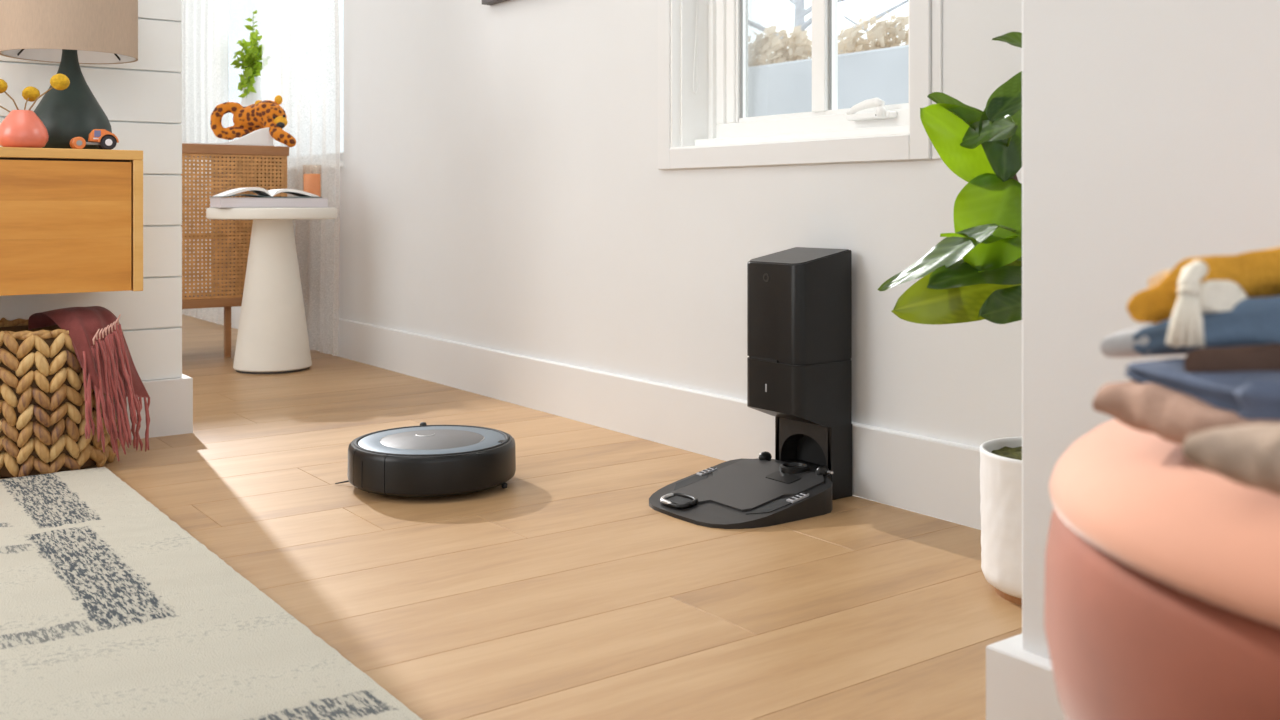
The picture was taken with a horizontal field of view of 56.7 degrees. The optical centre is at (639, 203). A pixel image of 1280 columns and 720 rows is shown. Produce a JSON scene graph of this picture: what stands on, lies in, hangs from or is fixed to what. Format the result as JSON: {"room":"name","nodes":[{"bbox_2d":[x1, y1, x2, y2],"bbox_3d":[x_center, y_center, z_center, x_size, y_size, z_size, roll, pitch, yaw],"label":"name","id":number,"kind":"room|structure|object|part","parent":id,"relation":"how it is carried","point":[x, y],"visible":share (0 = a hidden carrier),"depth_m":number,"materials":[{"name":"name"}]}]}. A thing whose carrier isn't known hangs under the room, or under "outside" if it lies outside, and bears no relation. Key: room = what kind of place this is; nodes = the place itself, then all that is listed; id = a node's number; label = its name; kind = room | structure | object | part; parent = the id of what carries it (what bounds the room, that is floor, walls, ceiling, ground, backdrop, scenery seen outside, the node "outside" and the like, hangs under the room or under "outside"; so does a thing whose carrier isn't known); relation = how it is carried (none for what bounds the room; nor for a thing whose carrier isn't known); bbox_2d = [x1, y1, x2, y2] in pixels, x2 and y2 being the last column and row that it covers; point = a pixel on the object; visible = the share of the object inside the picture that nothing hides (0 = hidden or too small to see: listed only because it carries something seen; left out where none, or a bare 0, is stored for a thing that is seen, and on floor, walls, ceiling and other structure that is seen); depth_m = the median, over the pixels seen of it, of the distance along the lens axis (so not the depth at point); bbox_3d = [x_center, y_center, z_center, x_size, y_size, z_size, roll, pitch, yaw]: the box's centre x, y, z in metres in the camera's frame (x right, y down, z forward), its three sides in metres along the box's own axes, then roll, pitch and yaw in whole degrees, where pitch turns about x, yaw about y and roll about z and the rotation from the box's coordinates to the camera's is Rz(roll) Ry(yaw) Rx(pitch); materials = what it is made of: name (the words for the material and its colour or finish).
{"room":"living room","nodes":[
{"label":"living room","id":0,"kind":"room"},
{"bbox_2d":[0,0,181,380],"bbox_3d":[-2.898,-0.900,1.792,4.226,2.950,0.140,0,0,-36],"label":"wall","id":1,"kind":"structure","parent":0,"point":[141,100],"depth_m":2.94,"materials":[{"name":"white paint"}]},
{"bbox_2d":[0,147,142,295],"bbox_3d":[-1.704,0.037,2.368,1.274,0.308,0.335,0,0,-36],"label":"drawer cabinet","id":2,"kind":"object","parent":1,"relation":"attached to","point":[71,220],"visible":1,"depth_m":2.52,"materials":[{"name":"brown wood"}]},
{"bbox_2d":[0,74,69,147],"bbox_3d":[-1.331,-0.197,2.510,0.226,0.160,0.110,0,0,-26],"label":"bud vase","id":3,"kind":"object","parent":2,"relation":"on","point":[24,128],"visible":0.94,"depth_m":2.49,"materials":[{"name":"pink ceramic"}]},
{"bbox_3d":[-1.350,-0.248,2.500,0.033,0.031,0.033,0,0,-36],"label":"ball flower","id":4,"kind":"part","parent":3,"relation":"part of","materials":[{"name":"yellow plant"}]},
{"bbox_3d":[-1.328,-0.214,2.507,0.048,0.071,0.005,0,0,-16],"label":"stem","id":5,"kind":"part","parent":3,"relation":"part of","materials":[{"name":"brown plant"}]},
{"bbox_3d":[-1.313,-0.237,2.560,0.035,0.033,0.035,0,0,-36],"label":"ball flower","id":6,"kind":"part","parent":3,"relation":"part of","materials":[{"name":"yellow plant"}]},
{"bbox_3d":[-1.269,-0.219,2.517,0.077,0.081,0.005,0,0,-6],"label":"stem","id":7,"kind":"part","parent":3,"relation":"part of","materials":[{"name":"plant"}]},
{"bbox_3d":[-1.231,-0.259,2.520,0.037,0.035,0.038,0,0,29],"label":"ball flower","id":8,"kind":"part","parent":3,"relation":"part of","materials":[{"name":"yellow plant"}]},
{"bbox_2d":[0,0,137,148],"bbox_3d":[-1.288,-0.352,2.681,0.285,0.470,0.285,0,0,-36],"label":"table lamp","id":9,"kind":"object","parent":2,"relation":"on","point":[69,33],"visible":0.83,"depth_m":2.60,"materials":[{"name":"green ceramic"}]},
{"bbox_3d":[-1.288,-0.461,2.681,0.284,0.254,0.284,0,0,-36],"label":"lamp shade","id":10,"kind":"part","parent":9,"relation":"part of","materials":[{"name":"fabric"}]},
{"bbox_3d":[-1.704,-0.107,2.368,1.274,0.021,0.335,0,0,-36],"label":"panel","id":11,"kind":"part","parent":2,"relation":"part of","materials":[{"name":"brown wood"}]},
{"bbox_2d":[70,129,118,149],"bbox_3d":[-1.187,-0.140,2.581,0.092,0.045,0.045,0,0,-36],"label":"tractor","id":12,"kind":"object","parent":2,"relation":"on","point":[105,140],"visible":0.98,"depth_m":2.57,"materials":[{"name":"wood"}]},
{"bbox_3d":[-1.190,-0.133,2.579,0.063,0.008,0.028,0,0,-36],"label":"axle frame","id":13,"kind":"part","parent":12,"relation":"part of","materials":[{"name":"grey metal"}]},
{"bbox_3d":[-1.198,0.047,2.737,0.020,0.287,0.335,0,0,-36],"label":"panel","id":14,"kind":"part","parent":2,"relation":"part of","materials":[{"name":"brown wood"}]},
{"bbox_2d":[126,374,192,439],"bbox_3d":[-2.889,0.505,1.798,4.248,0.139,0.170,0,0,-36],"label":"baseboard","id":15,"kind":"structure","parent":1,"relation":"attached to","point":[171,399],"depth_m":2.95,"materials":[{"name":"white paint"}]},
{"bbox_2d":[0,314,1021,719],"bbox_3d":[-2.364,0.605,1.818,5.120,0.060,9.324,0,0,-36],"label":"floor","id":16,"kind":"structure","parent":0,"point":[559,592],"depth_m":1.86,"materials":[{"name":"brown wood"}]},
{"bbox_2d":[0,317,120,477],"bbox_3d":[-1.331,0.419,2.625,0.362,0.319,0.362,0,0,-36],"label":"basket","id":17,"kind":"object","parent":16,"relation":"on","point":[43,421],"visible":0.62,"depth_m":2.48,"materials":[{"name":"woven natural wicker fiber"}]},
{"bbox_2d":[28,306,149,460],"bbox_3d":[-1.214,0.390,2.632,0.298,0.330,0.196,0,0,30],"label":"throw","id":18,"kind":"object","parent":17,"relation":"on","point":[102,352],"visible":1,"depth_m":2.54,"materials":[{"name":"fabric"}]},
{"bbox_2d":[0,467,421,719],"bbox_3d":[-1.208,0.569,1.127,1.776,0.010,2.245,0,0,-36],"label":"area rug","id":19,"kind":"object","parent":16,"relation":"on","point":[110,609],"visible":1,"depth_m":1.58,"materials":[{"name":"beige fabric"}]},
{"bbox_2d":[181,143,288,357],"bbox_3d":[-1.796,0.178,4.404,0.885,0.794,0.346,0,0,-36],"label":"console","id":20,"kind":"object","parent":16,"relation":"on","point":[232,166],"visible":0.27,"depth_m":4.38,"materials":[{"name":"brown wicker"}]},
{"bbox_3d":[-1.798,0.364,4.403,0.879,0.034,0.335,0,0,-36],"label":"rail","id":21,"kind":"part","parent":20,"relation":"part of","materials":[{"name":"brown wood"}]},
{"bbox_2d":[185,235,249,236],"bbox_3d":[-1.811,0.119,4.403,0.859,0.012,0.290,0,0,-36],"label":"shelf","id":22,"kind":"object","parent":20,"relation":"attached to","point":[201,235],"depth_m":4.39,"materials":[{"name":"brown wood"}]},
{"bbox_3d":[-1.547,0.478,4.453,0.022,0.194,0.022,0,0,-36],"label":"leg","id":23,"kind":"part","parent":20,"relation":"part of","materials":[{"name":"brown wood"}]},
{"bbox_2d":[182,127,273,145],"bbox_3d":[-1.618,-0.255,4.454,0.430,0.071,0.195,0,0,-36],"label":"cloth","id":24,"kind":"object","parent":20,"relation":"on","point":[260,137],"visible":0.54,"depth_m":4.46,"materials":[{"name":"white fabric"}]},
{"bbox_2d":[210,95,295,146],"bbox_3d":[-1.455,-0.317,4.564,0.366,0.207,0.153,0,0,16],"label":"plush leopard","id":25,"kind":"object","parent":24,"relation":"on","point":[266,113],"visible":0.98,"depth_m":4.54,"materials":[{"name":"fabric"}]},
{"bbox_3d":[-1.701,0.082,4.269,0.879,0.530,0.004,0,0,-36],"label":"cane panel","id":26,"kind":"part","parent":20,"relation":"part of","materials":[{"name":"brown wicker"}]},
{"bbox_3d":[-1.616,0.082,4.737,0.154,0.530,0.010,0,0,-36],"label":"panel","id":27,"kind":"part","parent":20,"relation":"part of","materials":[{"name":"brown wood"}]},
{"bbox_3d":[-1.452,0.082,4.658,0.018,0.530,0.331,0,0,-36],"label":"panel","id":28,"kind":"part","parent":20,"relation":"part of","materials":[{"name":"wicker"}]},
{"bbox_2d":[206,207,336,373],"bbox_3d":[-1.277,0.294,4.130,0.435,0.562,0.435,0,0,-36],"label":"side table","id":29,"kind":"object","parent":16,"relation":"on","point":[272,336],"visible":0.92,"depth_m":4.04,"materials":[{"name":"white paint"}]},
{"bbox_2d":[209,197,328,207],"bbox_3d":[-1.269,-0.004,4.068,0.365,0.034,0.155,0,0,-32],"label":"closed book","id":30,"kind":"object","parent":29,"relation":"on","point":[220,202],"visible":0.97,"depth_m":4.00,"materials":[{"name":"white paper"}]},
{"bbox_2d":[209,187,321,197],"bbox_3d":[-1.279,-0.039,4.061,0.340,0.034,0.157,0,0,-32],"label":"open book","id":31,"kind":"object","parent":30,"relation":"on","point":[261,192],"visible":1,"depth_m":4.02,"materials":[{"name":"white paper"}]},
{"bbox_2d":[304,174,320,196],"bbox_3d":[-1.181,-0.064,4.274,0.066,0.153,0.066,0,0,-36],"label":"candle jar","id":32,"kind":"object","parent":29,"relation":"on","point":[312,182],"visible":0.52,"depth_m":4.25,"materials":[{"name":"orange glass"}]},
{"bbox_2d":[335,422,515,496],"bbox_3d":[-0.426,0.526,2.439,0.340,0.098,0.340,0,0,-36],"label":"robot vacuum","id":33,"kind":"object","parent":16,"relation":"on","point":[424,460],"visible":1,"depth_m":2.32,"materials":[{"name":"black plastic"}]},
{"bbox_3d":[-0.525,0.523,2.317,0.094,0.078,0.026,0,0,39],"label":"panel","id":34,"kind":"part","parent":33,"relation":"part of","materials":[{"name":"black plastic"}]},
{"bbox_3d":[-0.426,0.487,2.439,0.298,0.008,0.298,0,0,-36],"label":"plate","id":35,"kind":"part","parent":33,"relation":"part of","materials":[{"name":"silver metal"}]},
{"bbox_2d":[649,247,851,528],"bbox_3d":[0.217,0.332,2.289,0.382,0.486,0.296,0,0,-36],"label":"dock","id":36,"kind":"object","parent":16,"relation":"on","point":[799,299],"visible":1,"depth_m":2.30,"materials":[{"name":"black plastic"}]},
{"bbox_3d":[0.192,0.548,2.270,0.320,0.053,0.296,0,0,-36],"label":"floor plate","id":37,"kind":"part","parent":36,"relation":"part of","materials":[{"name":"grey plastic"}]},
{"bbox_3d":[0.200,0.545,2.275,0.243,0.052,0.233,0,0,-36],"label":"landing panel","id":38,"kind":"part","parent":36,"relation":"part of","materials":[{"name":"grey plastic"}]},
{"bbox_3d":[0.255,0.516,2.418,0.032,0.024,0.019,0,0,-36],"label":"contact post","id":39,"kind":"part","parent":36,"relation":"part of","materials":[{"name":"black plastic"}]},
{"bbox_3d":[0.312,0.132,2.358,0.138,0.086,0.152,0,0,-36],"label":"bin lid","id":40,"kind":"part","parent":36,"relation":"part of","materials":[{"name":"grey plastic"}]},
{"bbox_3d":[0.351,0.516,2.285,0.032,0.024,0.019,0,0,-36],"label":"contact post","id":41,"kind":"part","parent":36,"relation":"part of","materials":[{"name":"black metal"}]},
{"bbox_2d":[877,32,1021,605],"bbox_3d":[0.518,0.162,1.718,0.393,0.825,0.204,0,0,-20],"label":"potted plant","id":42,"kind":"object","parent":16,"relation":"on","point":[983,149],"visible":0.62,"depth_m":1.68,"materials":[{"name":"green plant"}]},
{"bbox_2d":[980,437,1021,598],"bbox_3d":[0.607,0.463,1.751,0.203,0.200,0.203,0,0,-36],"label":"pot","id":43,"kind":"object","parent":16,"relation":"on","point":[1000,458],"depth_m":1.71,"materials":[{"name":"white ceramic"}]},
{"bbox_2d":[1044,419,1279,719],"bbox_3d":[0.460,0.343,0.558,0.511,0.464,0.511,0,0,-36],"label":"round ottoman","id":44,"kind":"object","parent":16,"relation":"on","point":[1162,593],"visible":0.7,"depth_m":0.51,"materials":[{"name":"fabric"}]},
{"bbox_2d":[1049,419,1279,626],"bbox_3d":[0.460,0.135,0.558,0.506,0.048,0.506,0,0,-36],"label":"seat cushion","id":45,"kind":"object","parent":44,"relation":"on","point":[1196,546],"depth_m":0.51,"materials":[{"name":"fabric"}]},
{"bbox_2d":[1092,380,1279,444],"bbox_3d":[0.337,0.105,0.559,0.201,0.042,0.122,0,0,-19],"label":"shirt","id":46,"kind":"object","parent":44,"relation":"on","point":[1172,415],"visible":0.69,"depth_m":0.55,"materials":[{"name":"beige fabric"}]},
{"bbox_2d":[1125,358,1279,419],"bbox_3d":[0.365,0.090,0.568,0.242,0.029,0.098,0,0,-19],"label":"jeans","id":47,"kind":"object","parent":46,"relation":"on","point":[1253,395],"visible":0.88,"depth_m":0.54,"materials":[{"name":"blue fabric"}]},
{"bbox_2d":[1100,296,1279,357],"bbox_3d":[0.391,0.057,0.609,0.314,0.042,0.057,0,0,-11],"label":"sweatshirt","id":48,"kind":"object","parent":47,"relation":"on","point":[1252,321],"visible":0.76,"depth_m":0.58,"materials":[{"name":"blue fabric"}]},
{"bbox_2d":[1147,269,1171,287],"bbox_3d":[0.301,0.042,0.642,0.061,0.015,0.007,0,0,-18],"label":"scarf","id":49,"kind":"object","parent":48,"relation":"on","point":[1156,278],"visible":0.16,"depth_m":0.64,"materials":[{"name":"fabric"}]},
{"bbox_2d":[1127,247,1279,323],"bbox_3d":[0.399,0.039,0.632,0.312,0.047,0.033,0,0,-12],"label":"blanket","id":50,"kind":"object","parent":48,"relation":"on","point":[1257,272],"visible":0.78,"depth_m":0.60,"materials":[{"name":"yellow fabric"}]},
{"bbox_2d":[1165,260,1208,347],"bbox_3d":[0.264,0.048,0.568,0.032,0.040,0.015,0,0,-42],"label":"tassel","id":51,"kind":"object","parent":50,"relation":"attached to","point":[1186,329],"visible":1,"depth_m":0.56,"materials":[{"name":"white fabric"}]},
{"bbox_3d":[0.266,0.036,0.571,0.010,0.016,0.025,0,0,40],"label":"tassel cord","id":52,"kind":"part","parent":51,"relation":"part of","materials":[{"name":"white fabric"}]},
{"bbox_2d":[1197,280,1248,313],"bbox_3d":[0.281,0.045,0.580,0.039,0.017,0.009,0,0,-19],"label":"ruffle","id":53,"kind":"object","parent":48,"relation":"on","point":[1214,296],"visible":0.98,"depth_m":0.57,"materials":[{"name":"white fabric"}]},
{"bbox_2d":[1184,343,1279,372],"bbox_3d":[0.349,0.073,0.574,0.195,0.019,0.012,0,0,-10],"label":"trousers","id":54,"kind":"object","parent":47,"relation":"on","point":[1264,357],"visible":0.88,"depth_m":0.56,"materials":[{"name":"brown fabric"}]},
{"bbox_2d":[1182,424,1279,495],"bbox_3d":[0.290,0.102,0.484,0.121,0.034,0.056,0,0,-18],"label":"folded blanket","id":55,"kind":"object","parent":44,"relation":"on","point":[1248,455],"visible":1,"depth_m":0.48,"materials":[{"name":"beige fabric"}]},
{"bbox_2d":[183,0,1021,447],"bbox_3d":[-0.178,-0.900,3.335,0.170,2.950,9.200,0,0,-36],"label":"wall","id":56,"kind":"structure","parent":0,"point":[503,188],"depth_m":3.10,"materials":[{"name":"white paint"}]},
{"bbox_2d":[198,0,343,173],"bbox_3d":[-1.667,-0.932,5.361,0.180,1.585,2.070,0,0,-36],"label":"window","id":57,"kind":"structure","parent":56,"relation":"in","point":[239,10],"depth_m":5.68,"materials":[{"name":"white glass"}]},
{"bbox_2d":[230,10,269,106],"bbox_3d":[-1.823,-0.531,5.541,0.187,0.742,0.198,0,0,-4],"label":"plant","id":58,"kind":"object","parent":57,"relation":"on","point":[250,84],"visible":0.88,"depth_m":5.51,"materials":[{"name":"green plant"}]},
{"bbox_3d":[-1.909,-0.943,5.813,0.006,1.465,0.975,0,0,-36],"label":"pane","id":59,"kind":"part","parent":57,"relation":"part of","materials":[{"name":"clear glass"}]},
{"bbox_3d":[-1.667,-0.150,5.361,0.180,0.020,2.070,0,0,-36],"label":"sill","id":60,"kind":"part","parent":57,"relation":"part of","materials":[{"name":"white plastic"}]},
{"bbox_3d":[-1.311,-0.943,4.993,0.006,1.465,0.975,0,0,-36],"label":"pane","id":61,"kind":"part","parent":57,"relation":"part of","materials":[{"name":"clear glass"}]},
{"bbox_3d":[-1.611,-0.185,5.403,0.040,0.050,2.070,0,0,-36],"label":"frame rail","id":62,"kind":"part","parent":57,"relation":"part of","materials":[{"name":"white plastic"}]},
{"bbox_2d":[482,0,508,4],"bbox_3d":[-0.248,-1.020,3.259,0.032,0.850,0.720,0,0,-36],"label":"picture frame","id":63,"kind":"object","parent":56,"relation":"attached to","point":[484,2],"visible":1,"depth_m":3.50,"materials":[{"name":"black wood"}]},
{"bbox_2d":[184,291,980,529],"bbox_3d":[-0.251,0.504,3.281,0.019,0.141,9.200,0,0,-36],"label":"baseboard","id":64,"kind":"structure","parent":56,"relation":"attached to","point":[937,478],"depth_m":2.85,"materials":[{"name":"white paint"}]},
{"bbox_2d":[658,0,942,169],"bbox_3d":[0.366,-0.769,2.574,0.178,1.372,0.857,0,0,-36],"label":"window","id":65,"kind":"structure","parent":56,"relation":"in","point":[709,50],"depth_m":2.71,"materials":[{"name":"white paint"}]},
{"bbox_3d":[0.061,-0.769,2.853,0.014,1.372,0.047,0,0,-36],"label":"casing","id":66,"kind":"part","parent":65,"relation":"part of","materials":[{"name":"white paint"}]},
{"bbox_3d":[0.135,-0.395,2.857,0.019,0.261,0.003,0,0,-36],"label":"cord","id":67,"kind":"part","parent":65,"relation":"part of","materials":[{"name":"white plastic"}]},
{"bbox_3d":[0.323,-0.770,2.737,0.006,1.130,0.249,0,0,-36],"label":"pane","id":68,"kind":"part","parent":65,"relation":"part of","materials":[{"name":"clear glass"}]},
{"bbox_3d":[0.293,-0.107,2.534,0.014,0.048,0.741,0,0,-36],"label":"casing","id":69,"kind":"part","parent":65,"relation":"part of","materials":[{"name":"white paint"}]},
{"bbox_3d":[0.336,-0.130,2.566,0.115,0.010,0.741,0,0,-36],"label":"sill","id":70,"kind":"part","parent":65,"relation":"part of","materials":[{"name":"white plastic"}]},
{"bbox_3d":[0.406,-0.174,2.616,0.053,0.038,0.681,0,0,-36],"label":"sash rail","id":71,"kind":"part","parent":65,"relation":"part of","materials":[{"name":"white plastic"}]},
{"bbox_3d":[0.411,-0.199,2.620,0.034,0.012,0.549,0,0,-36],"label":"sash rail","id":72,"kind":"part","parent":65,"relation":"part of","materials":[{"name":"white plastic"}]},
{"bbox_3d":[0.463,-0.200,2.446,0.020,0.033,0.107,0,0,-31],"label":"crank arm","id":73,"kind":"part","parent":65,"relation":"part of","materials":[{"name":"white plastic"}]},
{"bbox_3d":[0.477,-0.182,2.451,0.026,0.014,0.120,0,0,-36],"label":"crank handle","id":74,"kind":"part","parent":65,"relation":"part of","materials":[{"name":"white plastic"}]},
{"bbox_3d":[0.488,-0.189,2.406,0.020,0.023,0.020,0,0,-36],"label":"crank knob","id":75,"kind":"part","parent":65,"relation":"part of","materials":[{"name":"white plastic"}]},
{"bbox_3d":[0.526,-0.769,2.216,0.014,1.372,0.047,0,0,-36],"label":"casing","id":76,"kind":"part","parent":65,"relation":"part of","materials":[{"name":"white paint"}]},
{"bbox_2d":[754,45,908,116],"bbox_3d":[1.806,-0.315,10.596,0.200,2.020,11.000,0,0,-36],"label":"wall","id":77,"kind":"structure","parent":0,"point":[784,87],"depth_m":10.42,"materials":[{"name":"white paint"}]},
{"bbox_2d":[1022,0,1279,658],"bbox_3d":[1.171,-0.900,0.186,0.140,2.950,2.520,0,0,-36],"label":"wall","id":78,"kind":"structure","parent":0,"point":[1151,128],"depth_m":1.08,"materials":[{"name":"white paint"}]},
{"bbox_2d":[986,634,1066,719],"bbox_3d":[1.163,0.505,0.196,0.176,0.140,2.547,0,0,-36],"label":"baseboard","id":79,"kind":"structure","parent":78,"relation":"attached to","point":[1020,683],"depth_m":1.15,"materials":[{"name":"white paint"}]},
{"bbox_3d":[-1.867,-1.785,5.445,0.074,0.022,2.600,0,0,-36],"label":"curtain rod","id":80,"kind":"object","parent":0,"visible":0},
{"bbox_2d":[181,0,228,324],"bbox_3d":[-2.204,-0.601,5.892,0.056,2.328,1.000,0,0,-36],"label":"sheer curtain","id":81,"kind":"object","parent":80,"relation":"hanging from","point":[217,49],"visible":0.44,"depth_m":5.77,"materials":[{"name":"white fabric"}]},
{"bbox_2d":[262,0,339,355],"bbox_3d":[-1.362,-0.601,4.734,0.057,2.328,0.835,0,0,-36],"label":"sheer curtain","id":82,"kind":"object","parent":80,"relation":"hanging from","point":[273,18],"visible":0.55,"depth_m":4.59,"materials":[{"name":"white fabric"}]},
{"label":"outside","id":83,"kind":"structure","parent":0,"visible":0},
{"bbox_2d":[187,315,979,529],"bbox_3d":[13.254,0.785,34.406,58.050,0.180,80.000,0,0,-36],"label":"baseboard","id":84,"kind":"structure","parent":83,"point":[187,315],"depth_m":3.53,"materials":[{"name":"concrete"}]},
{"bbox_2d":[758,25,811,65],"bbox_3d":[1.588,-0.705,13.970,1.285,2.809,1.934,0,0,-36],"label":"bush","id":85,"kind":"object","parent":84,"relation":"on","point":[800,46],"visible":0.08,"depth_m":13.66,"materials":[{"name":"beige plant"}]},
{"bbox_2d":[762,0,908,53],"bbox_3d":[2.456,-2.036,17.187,3.394,5.472,2.299,0,0,30],"label":"bare tree","id":86,"kind":"object","parent":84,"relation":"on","point":[801,12],"visible":0.07,"depth_m":17.20,"materials":[{"name":"plant"}]},
{"bbox_2d":[843,16,868,31],"bbox_3d":[4.183,-2.152,15.812,2.678,5.703,3.072,0,0,-36],"label":"bare tree","id":87,"kind":"object","parent":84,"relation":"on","point":[845,17],"visible":0.03,"depth_m":15.63,"materials":[{"name":"plant"}]},
{"bbox_2d":[838,10,908,54],"bbox_3d":[2.443,-0.636,12.105,1.270,2.672,1.923,0,0,-36],"label":"bush","id":88,"kind":"object","parent":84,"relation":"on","point":[850,44],"visible":0.05,"depth_m":11.94,"materials":[{"name":"beige plant"}]}
]}

